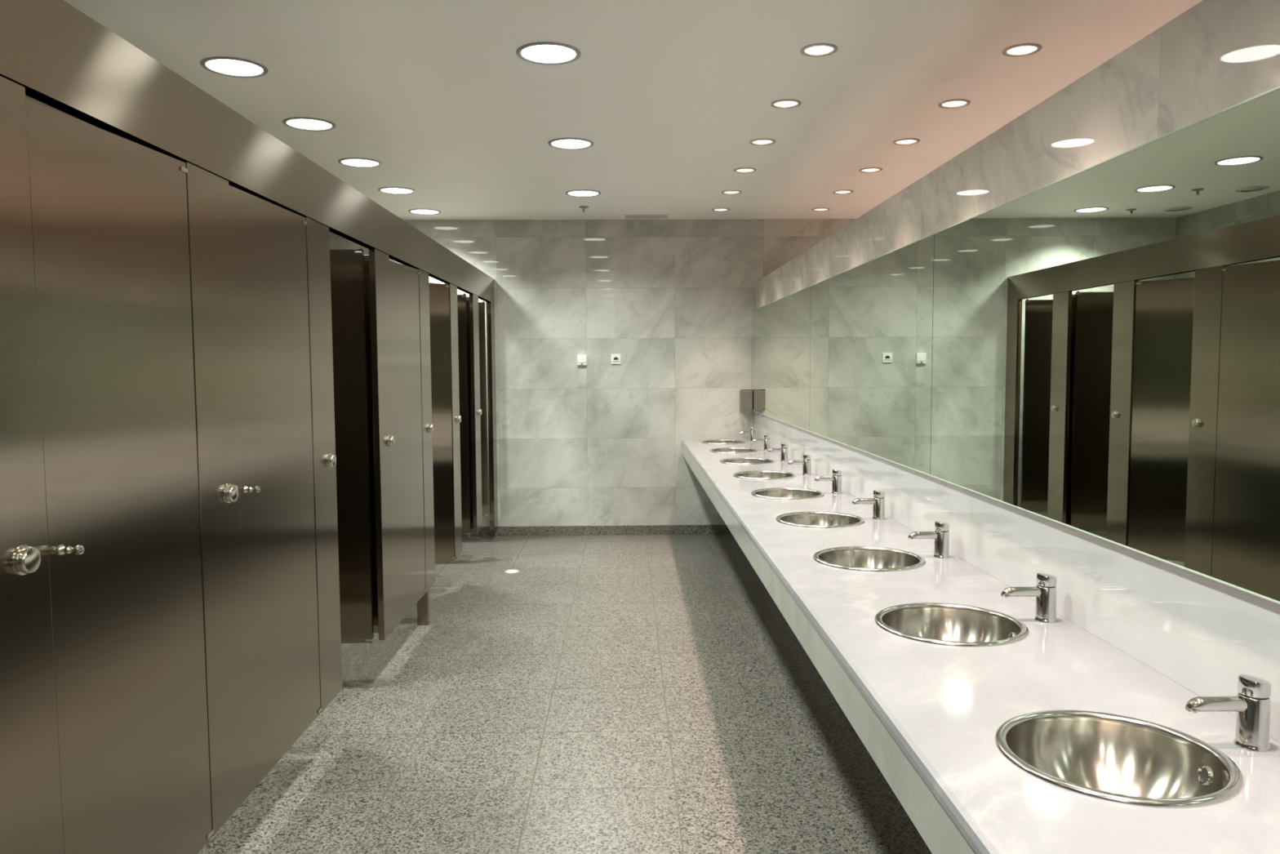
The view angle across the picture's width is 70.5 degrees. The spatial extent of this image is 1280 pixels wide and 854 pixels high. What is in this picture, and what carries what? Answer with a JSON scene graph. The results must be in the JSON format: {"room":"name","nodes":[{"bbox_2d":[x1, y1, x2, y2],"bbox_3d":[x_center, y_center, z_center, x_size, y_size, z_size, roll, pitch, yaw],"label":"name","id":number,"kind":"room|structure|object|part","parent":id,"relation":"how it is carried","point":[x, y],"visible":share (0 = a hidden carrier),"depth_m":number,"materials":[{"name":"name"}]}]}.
{"room":"public restroom","nodes":[
{"label":"public restroom","id":0,"kind":"room"},
{"bbox_2d":[25,95,93,125],"bbox_3d":[-2.851,-0.085,1.975,0.100,3.128,12.842,0,4,-1],"label":"wall","id":1,"kind":"structure","parent":0,"point":[26,96],"depth_m":4.34,"materials":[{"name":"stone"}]},
{"bbox_2d":[0,75,213,853],"bbox_3d":[-1.991,0.293,1.776,1.602,1.945,1.574,0,4,-1],"label":"stall","id":2,"kind":"object","parent":1,"relation":"attached to","point":[104,740],"visible":1,"depth_m":2.07,"materials":[{"name":"metal"}]},
{"bbox_3d":[-1.224,0.266,1.814,0.024,0.061,0.061,0,4,-1],"label":"latch knob","id":3,"kind":"part","parent":2,"relation":"part of","materials":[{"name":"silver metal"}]},
{"bbox_3d":[-1.216,0.263,1.941,0.048,0.023,0.023,0,4,-1],"label":"pull knob","id":4,"kind":"part","parent":2,"relation":"part of","materials":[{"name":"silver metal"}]},
{"bbox_3d":[-1.270,-0.707,2.490,0.038,0.012,0.035,0,4,-1],"label":"hinge plate","id":5,"kind":"part","parent":2,"relation":"part of","materials":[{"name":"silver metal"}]},
{"bbox_3d":[-1.260,1.178,2.620,0.038,0.012,0.035,0,4,-1],"label":"hinge plate","id":6,"kind":"part","parent":2,"relation":"part of","materials":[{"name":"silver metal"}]},
{"bbox_2d":[183,161,321,835],"bbox_3d":[-2.011,0.207,3.031,1.602,1.945,0.941,0,4,-1],"label":"stall","id":7,"kind":"object","parent":1,"relation":"attached to","point":[248,252],"visible":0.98,"depth_m":2.93,"materials":[{"name":"metal"}]},
{"bbox_3d":[-1.239,0.201,2.753,0.024,0.061,0.061,0,4,-1],"label":"latch knob","id":8,"kind":"part","parent":7,"relation":"part of","materials":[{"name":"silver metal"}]},
{"bbox_3d":[-1.231,0.198,2.880,0.048,0.023,0.023,0,4,-1],"label":"pull knob","id":9,"kind":"part","parent":7,"relation":"part of","materials":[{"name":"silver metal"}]},
{"bbox_3d":[-1.275,0.190,3.175,0.030,1.927,0.672,0,4,-1],"label":"door","id":10,"kind":"part","parent":7,"relation":"part of","materials":[{"name":"metal"}]},
{"bbox_2d":[305,217,373,712],"bbox_3d":[-2.036,0.142,3.965,1.580,1.945,0.932,0,4,-1],"label":"stall","id":11,"kind":"object","parent":1,"relation":"attached to","point":[335,277],"visible":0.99,"depth_m":4.35,"materials":[{"name":"metal"}]},
{"bbox_3d":[-1.254,0.136,3.692,0.024,0.061,0.061,0,4,-1],"label":"latch knob","id":12,"kind":"part","parent":11,"relation":"part of","materials":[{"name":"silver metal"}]},
{"bbox_3d":[-1.663,0.109,4.412,0.672,1.921,0.030,0,4,-2],"label":"door","id":13,"kind":"part","parent":11,"relation":"part of","materials":[{"name":"metal"}]},
{"bbox_3d":[-1.349,-0.835,4.357,0.035,0.012,0.038,0,4,-2],"label":"hinge plate","id":14,"kind":"part","parent":11,"relation":"part of","materials":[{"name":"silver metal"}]},
{"bbox_3d":[-1.339,1.049,4.487,0.035,0.012,0.038,0,4,-2],"label":"hinge plate","id":15,"kind":"part","parent":11,"relation":"part of","materials":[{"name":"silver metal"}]},
{"bbox_2d":[364,248,426,639],"bbox_3d":[-2.051,0.077,4.909,1.580,1.945,0.941,0,4,-1],"label":"stall","id":16,"kind":"object","parent":1,"relation":"attached to","point":[392,293],"visible":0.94,"depth_m":4.73,"materials":[{"name":"metal"}]},
{"bbox_3d":[-1.269,0.071,4.631,0.024,0.061,0.061,0,4,-1],"label":"latch knob","id":17,"kind":"part","parent":16,"relation":"part of","materials":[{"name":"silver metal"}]},
{"bbox_3d":[-1.304,0.060,5.053,0.030,1.927,0.672,0,4,-1],"label":"door","id":18,"kind":"part","parent":16,"relation":"part of","materials":[{"name":"metal"}]},
{"bbox_2d":[447,283,471,559],"bbox_3d":[-2.081,-0.052,6.783,1.580,1.945,0.932,0,4,-1],"label":"stall","id":19,"kind":"object","parent":1,"relation":"attached to","point":[457,303],"visible":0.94,"depth_m":6.62,"materials":[{"name":"metal"}]},
{"bbox_3d":[-1.299,-0.058,6.509,0.024,0.061,0.061,0,4,-1],"label":"latch knob","id":20,"kind":"part","parent":19,"relation":"part of","materials":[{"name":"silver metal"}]},
{"bbox_3d":[-1.708,-0.086,7.229,0.672,1.921,0.030,0,4,-2],"label":"door","id":21,"kind":"part","parent":19,"relation":"part of","materials":[{"name":"metal"}]},
{"bbox_2d":[466,293,488,533],"bbox_3d":[-2.095,-0.116,7.698,1.580,1.945,0.885,0,4,-1],"label":"stall","id":22,"kind":"object","parent":1,"relation":"attached to","point":[476,326],"visible":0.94,"depth_m":7.42,"materials":[{"name":"metal"}]},
{"bbox_3d":[-1.313,-0.123,7.448,0.024,0.061,0.061,0,4,-1],"label":"latch knob","id":23,"kind":"part","parent":22,"relation":"part of","materials":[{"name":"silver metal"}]},
{"bbox_3d":[-1.709,-0.145,8.092,0.672,1.921,0.030,-1,4,-7],"label":"door","id":24,"kind":"part","parent":22,"relation":"part of","materials":[{"name":"metal"}]},
{"bbox_2d":[197,533,932,853],"bbox_3d":[0.392,1.514,2.137,6.570,0.120,13.042,0,4,-1],"label":"floor","id":25,"kind":"structure","parent":0,"point":[605,694],"depth_m":3.98,"materials":[{"name":"stone"}]},
{"bbox_2d":[417,268,454,625],"bbox_3d":[-2.065,0.123,5.856,1.580,2.168,0.942,0,4,-1],"label":"stall","id":26,"kind":"object","parent":25,"relation":"on","point":[434,307],"visible":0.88,"depth_m":6.19,"materials":[{"name":"metal"}]},
{"bbox_3d":[-1.284,0.006,5.570,0.024,0.061,0.061,0,4,-1],"label":"latch knob","id":27,"kind":"part","parent":26,"relation":"part of","materials":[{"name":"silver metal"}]},
{"bbox_3d":[-1.534,-0.005,6.057,0.030,1.921,0.672,3,5,39],"label":"door","id":28,"kind":"part","parent":26,"relation":"part of","materials":[{"name":"metal"}]},
{"bbox_2d":[505,569,519,573],"bbox_3d":[-0.994,1.120,7.034,0.106,0.004,0.106,0,4,-1],"label":"floor drain","id":29,"kind":"object","parent":25,"relation":"on","point":[507,571],"visible":1,"depth_m":7.03,"materials":[{"name":"metal"}]},
{"bbox_2d":[328,218,855,526],"bbox_3d":[0.281,-0.552,8.480,6.570,3.128,0.100,0,4,-1],"label":"wall","id":30,"kind":"structure","parent":0,"point":[597,442],"depth_m":8.41,"materials":[{"name":"stone"}]},
{"bbox_2d":[486,283,497,529],"bbox_3d":[-1.358,-0.212,8.314,0.043,2.290,0.221,0,4,-1],"label":"end post","id":31,"kind":"object","parent":30,"relation":"attached to","point":[491,345],"visible":0.86,"depth_m":8.24,"materials":[{"name":"metal"}]},
{"bbox_2d":[577,355,586,365],"bbox_3d":[-0.537,-0.619,8.395,0.086,0.098,0.034,0,4,-1],"label":"sensor","id":32,"kind":"object","parent":30,"relation":"attached to","point":[581,359],"visible":1,"depth_m":8.38,"materials":[{"name":"white plastic"}]},
{"bbox_2d":[462,524,731,536],"bbox_3d":[-0.909,0.975,8.510,3.970,0.089,0.012,0,4,-1],"label":"baseboard","id":33,"kind":"structure","parent":30,"relation":"attached to","point":[631,529],"depth_m":8.51,"materials":[{"name":"stone"}]},
{"bbox_2d":[610,354,621,364],"bbox_3d":[-0.223,-0.631,8.406,0.092,0.092,0.020,0,4,-1],"label":"wall socket","id":34,"kind":"object","parent":30,"relation":"attached to","point":[615,358],"visible":1,"depth_m":8.40,"materials":[{"name":"white plastic"}]},
{"bbox_2d":[739,389,752,411],"bbox_3d":[0.984,-0.247,8.415,0.110,0.210,0.092,0,4,-1],"label":"soap dispenser","id":35,"kind":"object","parent":30,"relation":"attached to","point":[745,395],"visible":1,"depth_m":8.38,"materials":[{"name":"silver metal"}]},
{"bbox_2d":[63,0,1203,220],"bbox_3d":[0.375,-1.566,1.924,6.570,0.200,13.042,0,4,-1],"label":"ceiling","id":36,"kind":"structure","parent":0,"point":[671,97],"depth_m":4.32,"materials":[{"name":"paint"}]},
{"bbox_2d":[200,56,268,77],"bbox_3d":[-1.801,-1.596,4.027,0.276,0.007,0.276,0,4,-1],"label":"recessed light","id":37,"kind":"object","parent":36,"relation":"in","point":[234,67],"visible":1,"depth_m":4.02,"materials":[{"name":"white plastic"}]},
{"bbox_2d":[205,59,262,75],"bbox_3d":[-1.801,-1.597,4.027,0.236,0.004,0.236,0,4,-1],"label":"diffuser","id":38,"kind":"object","parent":37,"relation":"attached to","point":[222,67],"depth_m":4.02,"materials":[{"name":"white plastic"}]},
{"bbox_2d":[282,116,335,131],"bbox_3d":[-1.816,-1.662,4.978,0.276,0.007,0.276,0,4,-1],"label":"recessed light","id":39,"kind":"object","parent":36,"relation":"in","point":[304,123],"visible":1,"depth_m":4.97,"materials":[{"name":"white"}]},
{"bbox_2d":[286,119,331,129],"bbox_3d":[-1.816,-1.663,4.978,0.236,0.004,0.236,0,4,-1],"label":"diffuser","id":40,"kind":"object","parent":39,"relation":"attached to","point":[300,124],"depth_m":4.97,"materials":[{"name":"white plastic"}]},
{"bbox_2d":[337,157,382,168],"bbox_3d":[-1.831,-1.728,5.930,0.276,0.007,0.276,0,4,-1],"label":"recessed light","id":41,"kind":"object","parent":36,"relation":"in","point":[349,162],"visible":1,"depth_m":5.92,"materials":[{"name":"white plastic"}]},
{"bbox_2d":[341,159,378,166],"bbox_3d":[-1.831,-1.729,5.930,0.236,0.004,0.236,0,4,-1],"label":"diffuser","id":42,"kind":"object","parent":41,"relation":"attached to","point":[349,162],"depth_m":5.92,"materials":[{"name":"white plastic"}]},
{"bbox_2d":[377,186,415,194],"bbox_3d":[-1.846,-1.793,6.881,0.276,0.007,0.276,0,4,-1],"label":"recessed light","id":43,"kind":"object","parent":36,"relation":"in","point":[392,190],"visible":1,"depth_m":6.87,"materials":[{"name":"white plastic"}]},
{"bbox_2d":[381,188,413,193],"bbox_3d":[-1.847,-1.794,6.881,0.236,0.004,0.236,0,4,-1],"label":"diffuser","id":44,"kind":"object","parent":43,"relation":"attached to","point":[384,190],"depth_m":6.88,"materials":[{"name":"white plastic"}]},
{"bbox_2d":[408,208,440,214],"bbox_3d":[-1.861,-1.859,7.833,0.276,0.007,0.276,0,4,-1],"label":"recessed light","id":45,"kind":"object","parent":36,"relation":"in","point":[420,211],"visible":1,"depth_m":7.83,"materials":[{"name":"white"}]},
{"bbox_2d":[411,209,438,213],"bbox_3d":[-1.861,-1.860,7.833,0.236,0.004,0.236,0,4,-1],"label":"diffuser","id":46,"kind":"object","parent":45,"relation":"attached to","point":[415,211],"depth_m":7.83,"materials":[{"name":"white glass"}]},
{"bbox_2d":[515,41,581,65],"bbox_3d":[-0.390,-1.593,3.872,0.276,0.007,0.276,0,4,-1],"label":"recessed light","id":47,"kind":"object","parent":36,"relation":"in","point":[548,53],"visible":1,"depth_m":3.86,"materials":[{"name":"white"}]},
{"bbox_2d":[521,44,575,62],"bbox_3d":[-0.390,-1.594,3.872,0.236,0.004,0.236,0,4,-1],"label":"diffuser","id":48,"kind":"object","parent":47,"relation":"attached to","point":[530,53],"depth_m":3.86,"materials":[{"name":"white plastic"}]},
{"bbox_2d":[547,137,593,149],"bbox_3d":[-0.415,-1.702,5.452,0.276,0.007,0.276,0,4,-1],"label":"recessed light","id":49,"kind":"object","parent":36,"relation":"in","point":[561,143],"visible":1,"depth_m":5.44,"materials":[{"name":"white plastic"}]},
{"bbox_2d":[551,139,590,148],"bbox_3d":[-0.415,-1.704,5.452,0.236,0.004,0.236,0,4,-1],"label":"diffuser","id":50,"kind":"object","parent":49,"relation":"attached to","point":[557,144],"depth_m":5.45,"materials":[{"name":"white plastic"}]},
{"bbox_2d":[565,189,600,196],"bbox_3d":[-0.440,-1.811,7.032,0.276,0.007,0.276,0,4,-1],"label":"recessed light","id":51,"kind":"object","parent":36,"relation":"in","point":[580,193],"visible":1,"depth_m":7.01,"materials":[{"name":"white"}]},
{"bbox_2d":[568,191,598,195],"bbox_3d":[-0.440,-1.813,7.032,0.236,0.004,0.236,0,4,-1],"label":"diffuser","id":52,"kind":"object","parent":51,"relation":"attached to","point":[570,193],"depth_m":7.02,"materials":[{"name":"white"}]},
{"bbox_2d":[578,205,588,211],"bbox_3d":[-0.474,-1.837,7.643,0.084,0.039,0.084,0,4,-1],"label":"sprinkler","id":53,"kind":"object","parent":36,"relation":"attached to","point":[583,207],"visible":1,"depth_m":7.62,"materials":[{"name":"grey metal"}]},
{"bbox_2d":[625,214,667,218],"bbox_3d":[0.057,-1.892,8.156,0.380,0.009,0.150,0,4,-1],"label":"ceiling vent","id":54,"kind":"object","parent":36,"relation":"in","point":[627,216],"visible":1,"depth_m":8.14,"materials":[{"name":"paint"}]},
{"bbox_2d":[711,208,729,211],"bbox_3d":[0.697,-1.911,7.814,0.158,0.084,0.158,0,4,-1],"label":"recessed light","id":55,"kind":"object","parent":36,"relation":"in","point":[714,209],"visible":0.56,"depth_m":7.86,"materials":[{"name":"white"}]},
{"bbox_2d":[721,190,742,194],"bbox_3d":[0.709,-1.857,7.020,0.158,0.084,0.158,0,4,-1],"label":"recessed light","id":56,"kind":"object","parent":36,"relation":"in","point":[726,192],"visible":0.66,"depth_m":7.06,"materials":[{"name":"white plastic"}]},
{"bbox_2d":[733,167,756,173],"bbox_3d":[0.722,-1.802,6.226,0.158,0.084,0.158,0,4,-1],"label":"recessed light","id":57,"kind":"object","parent":36,"relation":"in","point":[744,170],"visible":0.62,"depth_m":6.27,"materials":[{"name":"white plastic"}]},
{"bbox_2d":[749,138,775,145],"bbox_3d":[0.735,-1.747,5.432,0.158,0.084,0.158,0,4,-1],"label":"recessed light","id":58,"kind":"object","parent":36,"relation":"in","point":[757,141],"visible":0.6,"depth_m":5.47,"materials":[{"name":"white plastic"}]},
{"bbox_2d":[770,98,801,108],"bbox_3d":[0.747,-1.692,4.638,0.158,0.084,0.158,0,4,-1],"label":"recessed light","id":59,"kind":"object","parent":36,"relation":"in","point":[788,103],"visible":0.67,"depth_m":4.68,"materials":[{"name":"white plastic"}]},
{"bbox_2d":[800,43,838,57],"bbox_3d":[0.760,-1.637,3.844,0.158,0.084,0.158,0,4,-1],"label":"recessed light","id":60,"kind":"object","parent":36,"relation":"in","point":[818,50],"visible":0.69,"depth_m":3.89,"materials":[{"name":"white"}]},
{"bbox_2d":[811,207,830,211],"bbox_3d":[1.564,-1.917,7.827,0.158,0.084,0.158,0,4,-1],"label":"recessed light","id":61,"kind":"object","parent":36,"relation":"in","point":[821,209],"visible":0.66,"depth_m":7.86,"materials":[{"name":"white"}]},
{"bbox_2d":[832,190,853,194],"bbox_3d":[1.577,-1.862,7.033,0.158,0.084,0.158,0,4,-1],"label":"recessed light","id":62,"kind":"object","parent":36,"relation":"in","point":[837,192],"visible":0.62,"depth_m":7.08,"materials":[{"name":"white glass"}]},
{"bbox_2d":[858,167,882,173],"bbox_3d":[1.589,-1.807,6.239,0.158,0.084,0.158,0,4,-1],"label":"recessed light","id":63,"kind":"object","parent":36,"relation":"in","point":[868,170],"visible":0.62,"depth_m":6.28,"materials":[{"name":"white plastic"}]},
{"bbox_2d":[893,137,919,145],"bbox_3d":[1.602,-1.752,5.445,0.158,0.084,0.158,0,4,-1],"label":"recessed light","id":64,"kind":"object","parent":36,"relation":"in","point":[907,141],"visible":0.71,"depth_m":5.49,"materials":[{"name":"white plastic"}]},
{"bbox_2d":[937,98,970,108],"bbox_3d":[1.614,-1.698,4.651,0.158,0.084,0.158,0,4,-1],"label":"recessed light","id":65,"kind":"object","parent":36,"relation":"in","point":[957,103],"visible":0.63,"depth_m":4.69,"materials":[{"name":"white plastic"}]},
{"bbox_2d":[1001,43,1042,57],"bbox_3d":[1.627,-1.643,3.857,0.158,0.084,0.158,0,4,-1],"label":"recessed light","id":66,"kind":"object","parent":36,"relation":"in","point":[1024,49],"visible":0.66,"depth_m":3.90,"materials":[{"name":"white plastic"}]},
{"bbox_2d":[754,0,1279,309],"bbox_3d":[1.240,0.279,2.065,0.140,2.345,12.842,0,4,-1],"label":"wall","id":67,"kind":"structure","parent":0,"point":[1215,56],"depth_m":2.35,"materials":[{"name":"stone"}]},
{"bbox_2d":[751,285,810,431],"bbox_3d":[1.075,-0.525,7.105,0.026,0.928,2.663,0,4,-1],"label":"wall mirror","id":68,"kind":"object","parent":67,"relation":"attached to","point":[780,327],"visible":0.93,"depth_m":6.74,"materials":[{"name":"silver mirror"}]},
{"bbox_2d":[808,233,934,475],"bbox_3d":[1.114,-0.353,4.624,0.026,0.928,2.304,0,4,-1],"label":"wall mirror","id":69,"kind":"object","parent":67,"relation":"attached to","point":[872,320],"visible":0.95,"depth_m":4.21,"materials":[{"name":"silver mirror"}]},
{"bbox_2d":[681,438,1279,853],"bbox_3d":[0.831,0.625,2.082,0.681,0.143,12.842,0,4,-1],"label":"countertop","id":70,"kind":"structure","parent":67,"relation":"attached to","point":[929,716],"depth_m":1.95,"materials":[{"name":"stone"}]},
{"bbox_2d":[700,439,744,444],"bbox_3d":[0.741,0.203,8.116,0.391,0.151,0.391,0,4,-1],"label":"basin","id":71,"kind":"object","parent":70,"relation":"in","point":[714,441],"visible":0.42,"depth_m":8.24,"materials":[{"name":"silver metal"}]},
{"bbox_3d":[0.741,0.206,8.116,0.350,0.135,0.350,0,4,-1],"label":"bowl","id":72,"kind":"part","parent":71,"relation":"part of","materials":[{"name":"silver metal"}]},
{"bbox_2d":[709,447,757,453],"bbox_3d":[0.754,0.259,7.304,0.391,0.151,0.391,0,4,-1],"label":"basin","id":73,"kind":"object","parent":70,"relation":"in","point":[726,450],"visible":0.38,"depth_m":7.44,"materials":[{"name":"silver metal"}]},
{"bbox_3d":[0.754,0.262,7.304,0.350,0.135,0.350,0,4,-1],"label":"bowl","id":74,"kind":"part","parent":73,"relation":"part of","materials":[{"name":"silver metal"}]},
{"bbox_2d":[720,457,774,464],"bbox_3d":[0.766,0.315,6.492,0.391,0.151,0.391,0,4,-1],"label":"basin","id":75,"kind":"object","parent":70,"relation":"in","point":[731,460],"visible":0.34,"depth_m":6.62,"materials":[{"name":"silver metal"}]},
{"bbox_3d":[0.766,0.318,6.492,0.350,0.135,0.350,0,4,-1],"label":"bowl","id":76,"kind":"part","parent":75,"relation":"part of","materials":[{"name":"silver metal"}]},
{"bbox_2d":[738,427,755,441],"bbox_3d":[0.965,0.069,8.140,0.151,0.128,0.056,0,4,-1],"label":"tap","id":77,"kind":"object","parent":70,"relation":"on","point":[753,433],"visible":0.87,"depth_m":8.12,"materials":[{"name":"silver metal"}]},
{"bbox_3d":[0.944,0.054,8.139,0.109,0.028,0.028,0,4,-1],"label":"spout","id":78,"kind":"part","parent":77,"relation":"part of","materials":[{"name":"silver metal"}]},
{"bbox_2d":[751,434,769,450],"bbox_3d":[0.978,0.125,7.328,0.151,0.128,0.056,0,4,-1],"label":"tap","id":79,"kind":"object","parent":70,"relation":"on","point":[766,441],"visible":0.94,"depth_m":7.31,"materials":[{"name":"silver metal"}]},
{"bbox_3d":[0.957,0.110,7.327,0.109,0.028,0.028,0,4,-1],"label":"spout","id":80,"kind":"part","parent":79,"relation":"part of","materials":[{"name":"silver metal"}]},
{"bbox_2d":[733,471,795,479],"bbox_3d":[0.779,0.371,5.681,0.391,0.151,0.391,0,4,-1],"label":"basin","id":81,"kind":"object","parent":70,"relation":"in","point":[745,474],"visible":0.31,"depth_m":5.81,"materials":[{"name":"silver metal"}]},
{"bbox_3d":[0.779,0.374,5.681,0.350,0.135,0.350,0,4,-1],"label":"bowl","id":82,"kind":"part","parent":81,"relation":"part of","materials":[{"name":"silver metal"}]},
{"bbox_2d":[767,443,788,461],"bbox_3d":[0.991,0.181,6.517,0.151,0.128,0.056,0,4,-1],"label":"tap","id":83,"kind":"object","parent":70,"relation":"on","point":[784,450],"visible":1,"depth_m":6.50,"materials":[{"name":"silver metal"}]},
{"bbox_3d":[0.970,0.166,6.515,0.109,0.028,0.028,0,4,-1],"label":"spout","id":84,"kind":"part","parent":83,"relation":"part of","materials":[{"name":"silver metal"}]},
{"bbox_2d":[751,488,824,499],"bbox_3d":[0.792,0.427,4.869,0.391,0.151,0.391,0,4,-1],"label":"basin","id":85,"kind":"object","parent":70,"relation":"in","point":[770,493],"visible":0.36,"depth_m":5.00,"materials":[{"name":"silver metal"}]},
{"bbox_3d":[0.792,0.430,4.869,0.350,0.135,0.350,0,4,-1],"label":"bowl","id":86,"kind":"part","parent":85,"relation":"part of","materials":[{"name":"silver metal"}]},
{"bbox_2d":[787,454,811,475],"bbox_3d":[1.004,0.237,5.705,0.151,0.128,0.056,0,4,-1],"label":"tap","id":87,"kind":"object","parent":70,"relation":"on","point":[806,463],"visible":1,"depth_m":5.69,"materials":[{"name":"silver metal"}]},
{"bbox_3d":[0.983,0.222,5.704,0.109,0.028,0.028,0,4,-1],"label":"spout","id":88,"kind":"part","parent":87,"relation":"part of","materials":[{"name":"silver metal"}]},
{"bbox_2d":[775,511,864,528],"bbox_3d":[0.805,0.483,4.057,0.391,0.151,0.391,0,4,-1],"label":"basin","id":89,"kind":"object","parent":70,"relation":"in","point":[816,519],"visible":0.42,"depth_m":4.19,"materials":[{"name":"silver metal"}]},
{"bbox_3d":[0.805,0.486,4.058,0.350,0.135,0.350,0,4,-1],"label":"bowl","id":90,"kind":"part","parent":89,"relation":"part of","materials":[{"name":"silver metal"}]},
{"bbox_2d":[813,469,842,493],"bbox_3d":[1.016,0.293,4.893,0.151,0.128,0.056,0,4,-1],"label":"tap","id":91,"kind":"object","parent":70,"relation":"on","point":[836,479],"visible":1,"depth_m":4.88,"materials":[{"name":"silver metal"}]},
{"bbox_3d":[0.995,0.278,4.892,0.109,0.028,0.028,0,4,-1],"label":"spout","id":92,"kind":"part","parent":91,"relation":"part of","materials":[{"name":"silver metal"}]},
{"bbox_2d":[851,489,884,519],"bbox_3d":[1.029,0.349,4.082,0.151,0.128,0.056,0,4,-1],"label":"tap","id":93,"kind":"object","parent":70,"relation":"on","point":[878,500],"visible":1,"depth_m":4.07,"materials":[{"name":"silver metal"}]},
{"bbox_3d":[1.008,0.335,4.080,0.109,0.028,0.028,0,4,-1],"label":"spout","id":94,"kind":"part","parent":93,"relation":"part of","materials":[{"name":"silver metal"}]},
{"bbox_2d":[813,546,925,571],"bbox_3d":[0.818,0.539,3.246,0.391,0.151,0.391,0,4,-1],"label":"basin","id":95,"kind":"object","parent":70,"relation":"in","point":[865,558],"visible":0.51,"depth_m":3.38,"materials":[{"name":"silver metal"}]},
{"bbox_3d":[0.818,0.542,3.246,0.350,0.135,0.350,0,4,-1],"label":"bowl","id":96,"kind":"part","parent":95,"relation":"part of","materials":[{"name":"silver metal"}]},
{"bbox_2d":[907,520,949,558],"bbox_3d":[1.042,0.405,3.270,0.151,0.128,0.056,0,4,-1],"label":"tap","id":97,"kind":"object","parent":70,"relation":"on","point":[941,534],"visible":1,"depth_m":3.25,"materials":[{"name":"silver metal"}]},
{"bbox_3d":[1.021,0.391,3.269,0.109,0.028,0.028,0,4,-1],"label":"spout","id":98,"kind":"part","parent":97,"relation":"part of","materials":[{"name":"silver metal"}]},
{"bbox_2d":[874,602,1028,646],"bbox_3d":[0.831,0.595,2.434,0.391,0.151,0.391,0,4,-1],"label":"basin","id":99,"kind":"object","parent":70,"relation":"in","point":[934,623],"visible":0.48,"depth_m":2.56,"materials":[{"name":"silver metal"}]},
{"bbox_3d":[0.831,0.598,2.434,0.350,0.135,0.350,0,4,-1],"label":"bowl","id":100,"kind":"part","parent":99,"relation":"part of","materials":[{"name":"silver metal"}]},
{"bbox_2d":[1000,572,1057,622],"bbox_3d":[1.055,0.461,2.458,0.151,0.128,0.056,0,4,-1],"label":"tap","id":101,"kind":"object","parent":70,"relation":"on","point":[1045,590],"visible":1,"depth_m":2.44,"materials":[{"name":"silver metal"}]},
{"bbox_3d":[1.034,0.447,2.457,0.109,0.028,0.028,0,4,-1],"label":"spout","id":102,"kind":"part","parent":101,"relation":"part of","materials":[{"name":"silver metal"}]},
{"bbox_2d":[995,709,1244,808],"bbox_3d":[0.844,0.651,1.622,0.391,0.151,0.391,0,4,-1],"label":"basin","id":103,"kind":"object","parent":70,"relation":"in","point":[1118,758],"visible":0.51,"depth_m":1.73,"materials":[{"name":"silver metal"}]},
{"bbox_2d":[1185,674,1271,752],"bbox_3d":[1.068,0.517,1.647,0.151,0.128,0.056,0,4,-1],"label":"tap","id":104,"kind":"object","parent":70,"relation":"on","point":[1252,703],"visible":1,"depth_m":1.63,"materials":[{"name":"silver metal"}]},
{"bbox_3d":[1.047,0.503,1.645,0.109,0.028,0.028,0,4,-1],"label":"spout","id":105,"kind":"part","parent":104,"relation":"part of","materials":[{"name":"silver metal"}]},
{"bbox_2d":[754,411,1279,742],"bbox_3d":[1.170,0.413,2.073,0.002,0.276,12.842,0,4,-1],"label":"backsplash","id":106,"kind":"structure","parent":67,"relation":"attached to","point":[1201,633],"depth_m":2.31,"materials":[{"name":"stone"}]},
{"bbox_2d":[929,85,1279,604],"bbox_3d":[1.150,-0.194,2.317,0.026,0.928,2.313,0,4,-1],"label":"wall mirror","id":107,"kind":"object","parent":67,"relation":"attached to","point":[1106,340],"visible":1,"depth_m":2.08,"materials":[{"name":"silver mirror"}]},
{"bbox_3d":[0.485,0.340,-4.430,6.570,3.128,0.100,0,4,-1],"label":"wall","id":108,"kind":"structure","parent":0,"visible":0},
{"bbox_2d":[0,0,493,302],"bbox_3d":[-1.264,-0.809,1.949,0.043,0.222,12.840,0,4,-1],"label":"header","id":109,"kind":"object","parent":108,"relation":"attached to","point":[65,60],"visible":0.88,"depth_m":2.45,"materials":[{"name":"metal"}]}
]}

